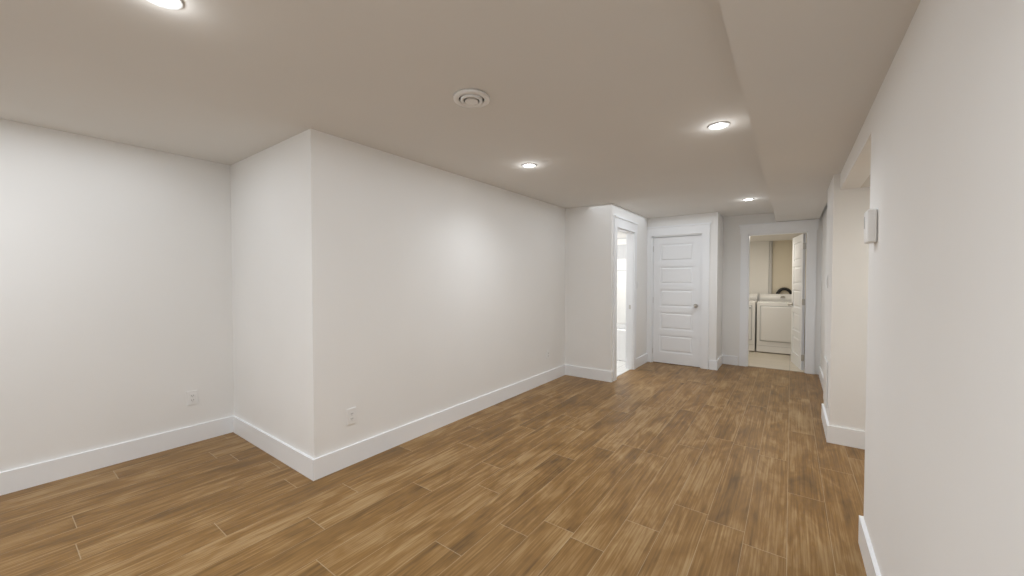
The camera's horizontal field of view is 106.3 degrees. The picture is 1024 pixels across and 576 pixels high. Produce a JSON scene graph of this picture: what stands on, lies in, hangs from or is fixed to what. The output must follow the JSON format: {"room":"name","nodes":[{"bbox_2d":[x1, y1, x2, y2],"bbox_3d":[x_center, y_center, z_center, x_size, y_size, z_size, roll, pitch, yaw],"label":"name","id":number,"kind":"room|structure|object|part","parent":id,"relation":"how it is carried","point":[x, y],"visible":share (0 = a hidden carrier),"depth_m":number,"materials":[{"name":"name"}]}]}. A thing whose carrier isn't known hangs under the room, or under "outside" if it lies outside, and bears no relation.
{"room":"finished basement","nodes":[
{"label":"finished basement","id":0,"kind":"room"},
{"bbox_2d":[0,362,866,575],"bbox_3d":[1.156,1.290,3.577,6.300,0.060,11.700,1,2,36],"label":"floor","id":1,"kind":"structure","parent":0,"point":[655,469],"depth_m":2.34,"materials":[{"name":"brown wood"}]},
{"bbox_2d":[0,0,920,241],"bbox_3d":[1.156,-0.975,3.528,6.300,0.350,11.700,1,2,36],"label":"ceiling","id":2,"kind":"structure","parent":0,"point":[625,104],"depth_m":1.92,"materials":[{"name":"paint"}]},
{"bbox_2d":[146,0,182,9],"bbox_3d":[-1.233,-1.019,1.344,0.124,0.006,0.124,1,2,36],"label":"recessed light","id":3,"kind":"object","parent":2,"relation":"in","point":[172,4],"visible":1,"depth_m":1.37,"materials":[{"name":"white plastic"}]},
{"bbox_2d":[453,88,489,107],"bbox_3d":[-0.220,-1.026,2.091,0.196,0.026,0.196,1,2,36],"label":"ceiling vent","id":4,"kind":"object","parent":2,"relation":"in","point":[471,98],"visible":0.98,"depth_m":2.06,"materials":[{"name":"white plastic"}]},
{"bbox_2d":[522,163,535,167],"bbox_3d":[0.149,-1.062,3.330,0.124,0.006,0.124,1,2,36],"label":"recessed light","id":5,"kind":"object","parent":2,"relation":"in","point":[528,165],"visible":0.98,"depth_m":3.32,"materials":[{"name":"white plastic"}]},
{"bbox_2d":[708,121,729,129],"bbox_3d":[1.330,-1.044,2.473,0.124,0.006,0.124,1,2,36],"label":"recessed light","id":6,"kind":"object","parent":2,"relation":"in","point":[719,125],"visible":1,"depth_m":2.46,"materials":[{"name":"white plastic"}]},
{"bbox_2d":[0,0,1023,575],"bbox_3d":[1.228,0.096,3.530,6.000,2.330,11.390,1,2,36],"label":"wall","id":7,"kind":"structure","parent":0,"point":[306,290],"depth_m":2.70,"materials":[{"name":"paint"}]},
{"bbox_2d":[0,416,231,495],"bbox_3d":[-3.400,1.223,2.071,0.016,0.140,3.250,1,2,36],"label":"baseboard","id":8,"kind":"structure","parent":7,"relation":"attached to","point":[37,474],"depth_m":2.75,"materials":[{"name":"white paint"}]},
{"bbox_2d":[187,390,197,405],"bbox_3d":[-2.618,0.899,3.146,0.008,0.116,0.072,1,2,36],"label":"electrical outlet","id":9,"kind":"object","parent":7,"relation":"attached to","point":[192,397],"visible":1,"depth_m":3.14,"materials":[{"name":"white plastic"}]},
{"bbox_2d":[232,416,309,477],"bbox_3d":[-1.886,1.203,2.969,1.350,0.140,0.016,1,2,36],"label":"baseboard","id":10,"kind":"structure","parent":7,"relation":"attached to","point":[285,453],"depth_m":2.91,"materials":[{"name":"white paint"}]},
{"bbox_2d":[347,407,355,424],"bbox_3d":[-1.161,0.927,2.780,0.008,0.116,0.072,1,2,36],"label":"electrical outlet","id":11,"kind":"object","parent":7,"relation":"attached to","point":[351,415],"visible":1,"depth_m":2.77,"materials":[{"name":"white plastic"}]},
{"bbox_2d":[308,365,563,480],"bbox_3d":[-0.287,1.181,3.982,0.016,0.140,3.536,1,2,36],"label":"baseboard","id":12,"kind":"structure","parent":7,"relation":"attached to","point":[319,467],"depth_m":3.22,"materials":[{"name":"white paint"}]},
{"bbox_2d":[564,365,612,381],"bbox_3d":[1.042,1.155,5.198,0.646,0.140,0.026,1,2,36],"label":"baseboard","id":13,"kind":"structure","parent":7,"relation":"attached to","point":[596,374],"depth_m":5.18,"materials":[{"name":"white paint"}]},
{"bbox_2d":[617,239,625,323],"bbox_3d":[1.755,-0.135,7.246,1.710,1.570,0.006,1,2,36],"label":"tiled wall","id":14,"kind":"structure","parent":7,"relation":"attached to","point":[621,295],"depth_m":7.06,"materials":[{"name":"white tile"}]},
{"bbox_2d":[617,238,625,270],"bbox_3d":[1.763,-0.619,7.221,1.550,0.600,0.008,1,2,36],"label":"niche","id":15,"kind":"object","parent":14,"relation":"attached to","point":[621,251],"visible":0.1,"depth_m":7.04,"materials":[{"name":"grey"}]},
{"bbox_2d":[613,215,638,380],"bbox_3d":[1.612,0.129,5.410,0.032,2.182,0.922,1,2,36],"label":"trim","id":16,"kind":"structure","parent":7,"relation":"attached to","point":[618,222],"depth_m":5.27,"materials":[{"name":"white paint"}]},
{"bbox_2d":[636,353,647,367],"bbox_3d":[2.036,1.137,6.031,0.016,0.140,0.590,1,2,36],"label":"baseboard","id":17,"kind":"structure","parent":7,"relation":"attached to","point":[641,360],"depth_m":6.00,"materials":[{"name":"white paint"}]},
{"bbox_2d":[653,235,701,366],"bbox_3d":[2.579,0.198,6.030,0.712,2.002,0.168,1,2,36],"label":"closet door","id":18,"kind":"structure","parent":7,"relation":"in","point":[677,301],"depth_m":6.01,"materials":[{"name":"white paint"}]},
{"bbox_2d":[647,222,710,368],"bbox_3d":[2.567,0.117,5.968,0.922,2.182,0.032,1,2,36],"label":"trim","id":19,"kind":"structure","parent":7,"relation":"attached to","point":[704,228],"depth_m":5.77,"materials":[{"name":"white paint"}]},
{"bbox_2d":[712,355,723,369],"bbox_3d":[3.176,1.140,5.898,0.036,0.140,0.566,1,2,36],"label":"baseboard","id":20,"kind":"structure","parent":7,"relation":"attached to","point":[716,364],"depth_m":5.75,"materials":[{"name":"white paint"}]},
{"bbox_2d":[739,219,819,373],"bbox_3d":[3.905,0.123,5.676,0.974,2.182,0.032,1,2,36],"label":"trim","id":21,"kind":"structure","parent":7,"relation":"attached to","point":[810,227],"depth_m":5.54,"materials":[{"name":"white paint"}]},
{"bbox_2d":[788,233,805,369],"bbox_3d":[4.412,0.200,5.924,0.168,2.002,0.702,1,1,26],"label":"laundry door","id":22,"kind":"structure","parent":7,"relation":"in","point":[798,300],"depth_m":5.83,"materials":[{"name":"white paint"}]},
{"bbox_3d":[4.535,0.265,6.178,0.168,0.064,0.064,1,1,26],"label":"knob","id":23,"kind":"part","parent":22,"relation":"part of","materials":[{"name":"silver metal"}]},
{"bbox_2d":[819,366,823,388],"bbox_3d":[3.664,1.170,4.496,0.016,0.140,2.040,1,2,36],"label":"baseboard","id":24,"kind":"structure","parent":7,"relation":"attached to","point":[821,376],"depth_m":4.95,"materials":[{"name":"white paint"}]},
{"bbox_2d":[821,403,827,427],"bbox_3d":[2.810,1.193,3.448,0.016,0.140,0.660,1,2,36],"label":"baseboard","id":25,"kind":"structure","parent":7,"relation":"attached to","point":[823,413],"depth_m":3.49,"materials":[{"name":"white paint"}]},
{"bbox_2d":[823,356,827,407],"bbox_3d":[2.835,0.842,3.472,0.011,0.400,0.320,1,2,36],"label":"air vent","id":26,"kind":"object","parent":7,"relation":"in","point":[825,384],"visible":1,"depth_m":3.39,"materials":[{"name":"white plastic"}]},
{"bbox_2d":[824,421,864,449],"bbox_3d":[3.218,1.209,2.709,1.546,0.140,0.016,1,2,36],"label":"baseboard","id":27,"kind":"structure","parent":7,"relation":"attached to","point":[833,434],"depth_m":3.09,"materials":[{"name":"white paint"}]},
{"bbox_2d":[858,515,880,575],"bbox_3d":[0.419,1.265,0.091,0.016,0.140,4.596,1,2,36],"label":"baseboard","id":28,"kind":"structure","parent":7,"relation":"attached to","point":[868,556],"depth_m":1.75,"materials":[{"name":"white paint"}]},
{"bbox_2d":[864,209,877,243],"bbox_3d":[1.645,-0.281,1.763,0.036,0.150,0.105,1,2,36],"label":"thermostat","id":29,"kind":"object","parent":7,"relation":"attached to","point":[870,225],"visible":1,"depth_m":1.72,"materials":[{"name":"white plastic"}]},
{"bbox_2d":[617,360,629,376],"bbox_3d":[1.200,1.194,6.460,1.780,0.006,1.980,1,2,36],"label":"floor","id":30,"kind":"structure","parent":0,"point":[621,368],"depth_m":5.76,"materials":[{"name":"white tile"}]},
{"bbox_2d":[617,324,625,360],"bbox_3d":[1.511,0.916,6.958,1.650,0.529,0.760,1,2,36],"label":"bathtub","id":31,"kind":"object","parent":30,"relation":"on","point":[621,342],"depth_m":6.29,"materials":[{"name":"white ceramic"}]},
{"bbox_2d":[749,241,768,300],"bbox_3d":[4.652,0.116,7.904,1.040,2.100,0.050,1,2,36],"label":"wall","id":32,"kind":"structure","parent":0,"point":[759,268],"depth_m":7.66,"materials":[{"name":"paint"}]},
{"bbox_2d":[748,349,804,372],"bbox_3d":[4.285,1.186,6.852,1.710,0.006,2.220,1,2,36],"label":"floor","id":33,"kind":"structure","parent":0,"point":[778,361],"depth_m":6.25,"materials":[{"name":"beige tile"}]},
{"bbox_2d":[749,293,757,350],"bbox_3d":[4.403,0.644,7.551,0.686,1.060,0.792,1,2,36],"label":"washer","id":34,"kind":"object","parent":33,"relation":"on","point":[753,299],"visible":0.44,"depth_m":7.09,"materials":[{"name":"white metal"}]},
{"bbox_3d":[4.183,0.638,7.248,0.566,0.625,0.024,1,2,36],"label":"door","id":35,"kind":"part","parent":34,"relation":"part of","materials":[{"name":"white metal"}]},
{"bbox_3d":[4.189,0.679,7.257,0.666,0.732,0.007,1,2,36],"label":"panel","id":36,"kind":"part","parent":34,"relation":"part of","materials":[{"name":"grey metal"}]},
{"bbox_2d":[756,294,791,353],"bbox_3d":[4.977,0.653,7.134,0.686,1.060,0.792,1,2,36],"label":"dryer","id":37,"kind":"object","parent":33,"relation":"on","point":[774,311],"visible":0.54,"depth_m":6.90,"materials":[{"name":"white metal"}]},
{"bbox_3d":[4.758,0.647,6.831,0.566,0.625,0.024,1,2,36],"label":"door","id":38,"kind":"part","parent":37,"relation":"part of","materials":[{"name":"white metal"}]},
{"bbox_2d":[772,239,806,349],"bbox_3d":[4.960,0.119,7.785,1.680,2.100,0.120,1,2,36],"label":"wall","id":39,"kind":"structure","parent":0,"point":[782,265],"depth_m":7.46,"materials":[{"name":"beige paint"}]},
{"bbox_2d":[768,241,772,293],"bbox_3d":[5.091,0.123,7.573,0.060,2.090,0.060,1,2,36],"label":"pipe","id":40,"kind":"object","parent":39,"relation":"attached to","point":[770,266],"visible":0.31,"depth_m":7.54,"materials":[{"name":"grey"}]},
{"bbox_3d":[5.442,0.118,7.350,0.150,0.160,0.013,1,2,36],"label":"vent","id":41,"kind":"object","parent":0,"visible":0},
{"bbox_2d":[776,287,791,293],"bbox_3d":[5.277,0.083,7.436,0.296,0.190,0.053,1,2,36],"label":"hose","id":42,"kind":"object","parent":41,"relation":"attached to","point":[782,289],"visible":0.58,"depth_m":7.42,"materials":[{"name":"black rubber"}]}
]}

